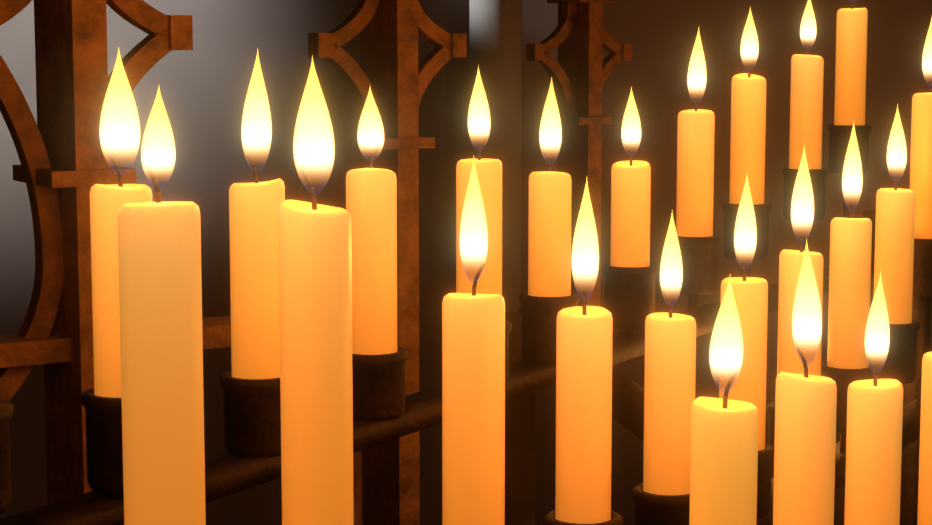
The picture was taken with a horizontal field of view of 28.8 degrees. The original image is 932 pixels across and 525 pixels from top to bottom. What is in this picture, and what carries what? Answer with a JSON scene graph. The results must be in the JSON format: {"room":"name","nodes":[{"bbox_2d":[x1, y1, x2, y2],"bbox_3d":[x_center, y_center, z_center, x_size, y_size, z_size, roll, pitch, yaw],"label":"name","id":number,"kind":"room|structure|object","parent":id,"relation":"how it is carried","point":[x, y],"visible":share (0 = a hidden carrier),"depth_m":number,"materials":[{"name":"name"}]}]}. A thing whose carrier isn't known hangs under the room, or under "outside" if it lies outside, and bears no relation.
{"room":"church interior","nodes":[
{"label":"church interior","id":0,"kind":"room"},
{"bbox_2d":[0,0,192,503],"bbox_3d":[-0.199,-0.008,0.930,0.104,0.249,0.062,-4,8,-31],"label":"post","id":1,"kind":"object","parent":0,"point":[62,170],"depth_m":0.91,"materials":[{"name":"brown wood"}]},
{"bbox_2d":[308,0,427,395],"bbox_3d":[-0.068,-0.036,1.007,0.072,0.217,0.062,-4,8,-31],"label":"post","id":2,"kind":"object","parent":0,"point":[389,30],"depth_m":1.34,"materials":[{"name":"brown wood"}]},
{"bbox_2d":[353,431,419,524],"bbox_3d":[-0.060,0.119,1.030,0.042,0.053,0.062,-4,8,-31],"label":"post","id":3,"kind":"object","parent":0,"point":[391,469],"depth_m":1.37,"materials":[{"name":"brown wood"}]},
{"bbox_2d":[428,17,465,147],"bbox_3d":[-0.058,0.036,1.381,0.126,2.200,0.062,-4,8,-31],"label":"post","id":4,"kind":"object","parent":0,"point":[448,46],"depth_m":1.38,"materials":[{"name":"brown wood"}]},
{"bbox_2d":[0,0,931,524],"bbox_3d":[0.038,-0.819,3.529,5.000,3.400,0.120,0,7,-1],"label":"wall","id":5,"kind":"structure","parent":0,"point":[204,84],"depth_m":3.54,"materials":[{"name":"stone"}]},
{"bbox_2d":[526,0,631,494],"bbox_3d":[0.121,-0.031,1.951,0.126,2.200,0.062,-4,8,-31],"label":"post","id":6,"kind":"object","parent":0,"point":[580,73],"depth_m":1.92,"materials":[{"name":"brown wood"}]},
{"bbox_3d":[0.105,1.228,1.091,5.000,0.100,5.200,0,7,-1],"label":"floor","id":7,"kind":"structure","parent":0,"visible":0},
{"bbox_2d":[0,124,931,524],"bbox_3d":[0.171,0.558,1.067,0.358,1.237,1.712,4,8,30],"label":"candle stand","id":8,"kind":"object","parent":7,"relation":"on","point":[386,408],"visible":0.5,"depth_m":1.01,"materials":[{"name":"metal"}]},
{"bbox_2d":[90,48,152,397],"bbox_3d":[-0.134,-0.009,0.706,0.024,0.150,0.024,0,7,-1],"label":"candle","id":9,"kind":"object","parent":8,"relation":"on","point":[119,131],"visible":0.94,"depth_m":0.70,"materials":[{"name":"wax"}]},
{"bbox_2d":[117,86,205,524],"bbox_3d":[-0.090,0.050,0.536,0.024,0.206,0.024,0,7,-1],"label":"candle","id":10,"kind":"object","parent":8,"relation":"on","point":[160,302],"visible":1,"depth_m":0.52,"materials":[{"name":"wax"}]},
{"bbox_2d":[229,49,284,378],"bbox_3d":[-0.090,-0.014,0.780,0.024,0.156,0.024,0,7,-1],"label":"candle","id":11,"kind":"object","parent":8,"relation":"on","point":[254,274],"visible":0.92,"depth_m":0.77,"materials":[{"name":"wax"}]},
{"bbox_2d":[278,55,353,524],"bbox_3d":[-0.050,0.038,0.603,0.024,0.214,0.024,0,7,-1],"label":"candle","id":12,"kind":"object","parent":8,"relation":"on","point":[315,301],"visible":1,"depth_m":0.59,"materials":[{"name":"wax"}]},
{"bbox_2d":[346,88,396,354],"bbox_3d":[-0.045,-0.013,0.857,0.024,0.141,0.024,0,7,-1],"label":"candle","id":13,"kind":"object","parent":8,"relation":"on","point":[371,200],"visible":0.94,"depth_m":0.85,"materials":[{"name":"wax"}]},
{"bbox_2d":[442,157,504,524],"bbox_3d":[0.003,0.047,0.694,0.024,0.177,0.024,0,7,-1],"label":"candle","id":14,"kind":"object","parent":8,"relation":"on","point":[473,407],"visible":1,"depth_m":0.69,"materials":[{"name":"wax"}]},
{"bbox_2d":[456,65,501,295],"bbox_3d":[0.007,-0.028,0.943,0.024,0.149,0.024,0,7,-1],"label":"candle","id":15,"kind":"object","parent":8,"relation":"on","point":[489,176],"visible":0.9,"depth_m":0.94,"materials":[{"name":"wax"}]},
{"bbox_2d":[528,78,571,296],"bbox_3d":[0.047,-0.035,1.011,0.024,0.137,0.024,0,7,-1],"label":"candle","id":16,"kind":"object","parent":8,"relation":"on","point":[549,236],"visible":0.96,"depth_m":1.00,"materials":[{"name":"wax"}]},
{"bbox_2d":[555,178,612,523],"bbox_3d":[0.051,0.044,0.775,0.024,0.162,0.024,0,7,-1],"label":"candle","id":17,"kind":"object","parent":8,"relation":"on","point":[584,337],"visible":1,"depth_m":0.77,"materials":[{"name":"wax"}]},
{"bbox_2d":[610,86,650,266],"bbox_3d":[0.100,-0.045,1.100,0.024,0.124,0.024,0,7,-1],"label":"candle","id":18,"kind":"object","parent":8,"relation":"on","point":[630,207],"visible":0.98,"depth_m":1.09,"materials":[{"name":"wax"}]},
{"bbox_2d":[643,212,695,494],"bbox_3d":[0.096,0.048,0.853,0.024,0.148,0.024,0,7,-1],"label":"candle","id":19,"kind":"object","parent":8,"relation":"on","point":[670,369],"visible":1,"depth_m":0.84,"materials":[{"name":"wax"}]},
{"bbox_2d":[676,28,714,236],"bbox_3d":[0.150,-0.078,1.181,0.024,0.151,0.024,0,7,-1],"label":"candle","id":20,"kind":"object","parent":8,"relation":"on","point":[695,168],"visible":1,"depth_m":1.17,"materials":[{"name":"wax"}]},
{"bbox_2d":[689,277,758,524],"bbox_3d":[0.093,0.105,0.655,0.024,0.205,0.024,0,7,-1],"label":"candle","id":21,"kind":"object","parent":8,"relation":"on","point":[723,459],"visible":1,"depth_m":0.64,"materials":[{"name":"wax"}]},
{"bbox_2d":[719,176,767,450],"bbox_3d":[0.142,0.032,0.930,0.024,0.158,0.024,0,7,-1],"label":"candle","id":22,"kind":"object","parent":8,"relation":"on","point":[751,301],"visible":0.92,"depth_m":0.92,"materials":[{"name":"wax"}]},
{"bbox_2d":[729,7,766,203],"bbox_3d":[0.196,-0.102,1.257,0.024,0.151,0.024,0,7,-1],"label":"candle","id":23,"kind":"object","parent":8,"relation":"on","point":[748,123],"visible":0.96,"depth_m":1.25,"materials":[{"name":"wax"}]},
{"bbox_2d":[777,146,823,375],"bbox_3d":[0.185,0.015,1.000,0.024,0.161,0.024,0,7,-1],"label":"candle","id":24,"kind":"object","parent":8,"relation":"on","point":[789,360],"visible":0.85,"depth_m":0.99,"materials":[{"name":"wax"}]},
{"bbox_2d":[773,238,836,524],"bbox_3d":[0.136,0.095,0.727,0.024,0.210,0.024,0,7,-1],"label":"candle","id":25,"kind":"object","parent":8,"relation":"on","point":[805,445],"visible":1,"depth_m":0.71,"materials":[{"name":"wax"}]},
{"bbox_2d":[789,0,823,168],"bbox_3d":[0.255,-0.128,1.354,0.024,0.145,0.024,0,7,-1],"label":"candle","id":26,"kind":"object","parent":8,"relation":"on","point":[806,98],"visible":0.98,"depth_m":1.35,"materials":[{"name":"wax"}]},
{"bbox_2d":[827,122,871,368],"bbox_3d":[0.227,-0.004,1.070,0.024,0.161,0.024,0,7,-1],"label":"candle","id":27,"kind":"object","parent":8,"relation":"on","point":[850,273],"visible":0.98,"depth_m":1.06,"materials":[{"name":"wax"}]},
{"bbox_2d":[834,0,867,124],"bbox_3d":[0.305,-0.177,1.435,0.024,0.165,0.024,0,7,-1],"label":"candle","id":28,"kind":"object","parent":8,"relation":"on","point":[851,61],"visible":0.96,"depth_m":1.43,"materials":[{"name":"wax"}]},
{"bbox_2d":[844,273,902,524],"bbox_3d":[0.181,0.097,0.804,0.024,0.188,0.024,0,7,-1],"label":"candle","id":29,"kind":"object","parent":8,"relation":"on","point":[873,449],"visible":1,"depth_m":0.79,"materials":[{"name":"wax"}]},
{"bbox_2d":[873,104,914,323],"bbox_3d":[0.270,-0.024,1.141,0.024,0.153,0.024,0,7,-1],"label":"candle","id":30,"kind":"object","parent":8,"relation":"on","point":[894,235],"visible":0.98,"depth_m":1.13,"materials":[{"name":"wax"}]},
{"bbox_2d":[909,18,931,238],"bbox_3d":[0.306,-0.083,1.195,0.024,0.163,0.024,0,7,-1],"label":"candle","id":31,"kind":"object","parent":8,"relation":"on","point":[921,159],"visible":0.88,"depth_m":1.19,"materials":[{"name":"wax"}]},
{"bbox_2d":[917,352,931,524],"bbox_3d":[0.238,0.084,0.900,0.024,0.190,0.024,0,7,-1],"label":"candle","id":32,"kind":"object","parent":8,"relation":"on","point":[924,517],"visible":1,"depth_m":0.90,"materials":[{"name":"wax"}]},
{"bbox_2d":[469,0,521,310],"bbox_3d":[0.056,-0.525,3.423,0.175,2.840,0.175,0,7,-1],"label":"colonnette","id":33,"kind":"object","parent":7,"relation":"on","point":[495,40],"visible":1,"depth_m":3.41,"materials":[{"name":"stone"}]}
]}

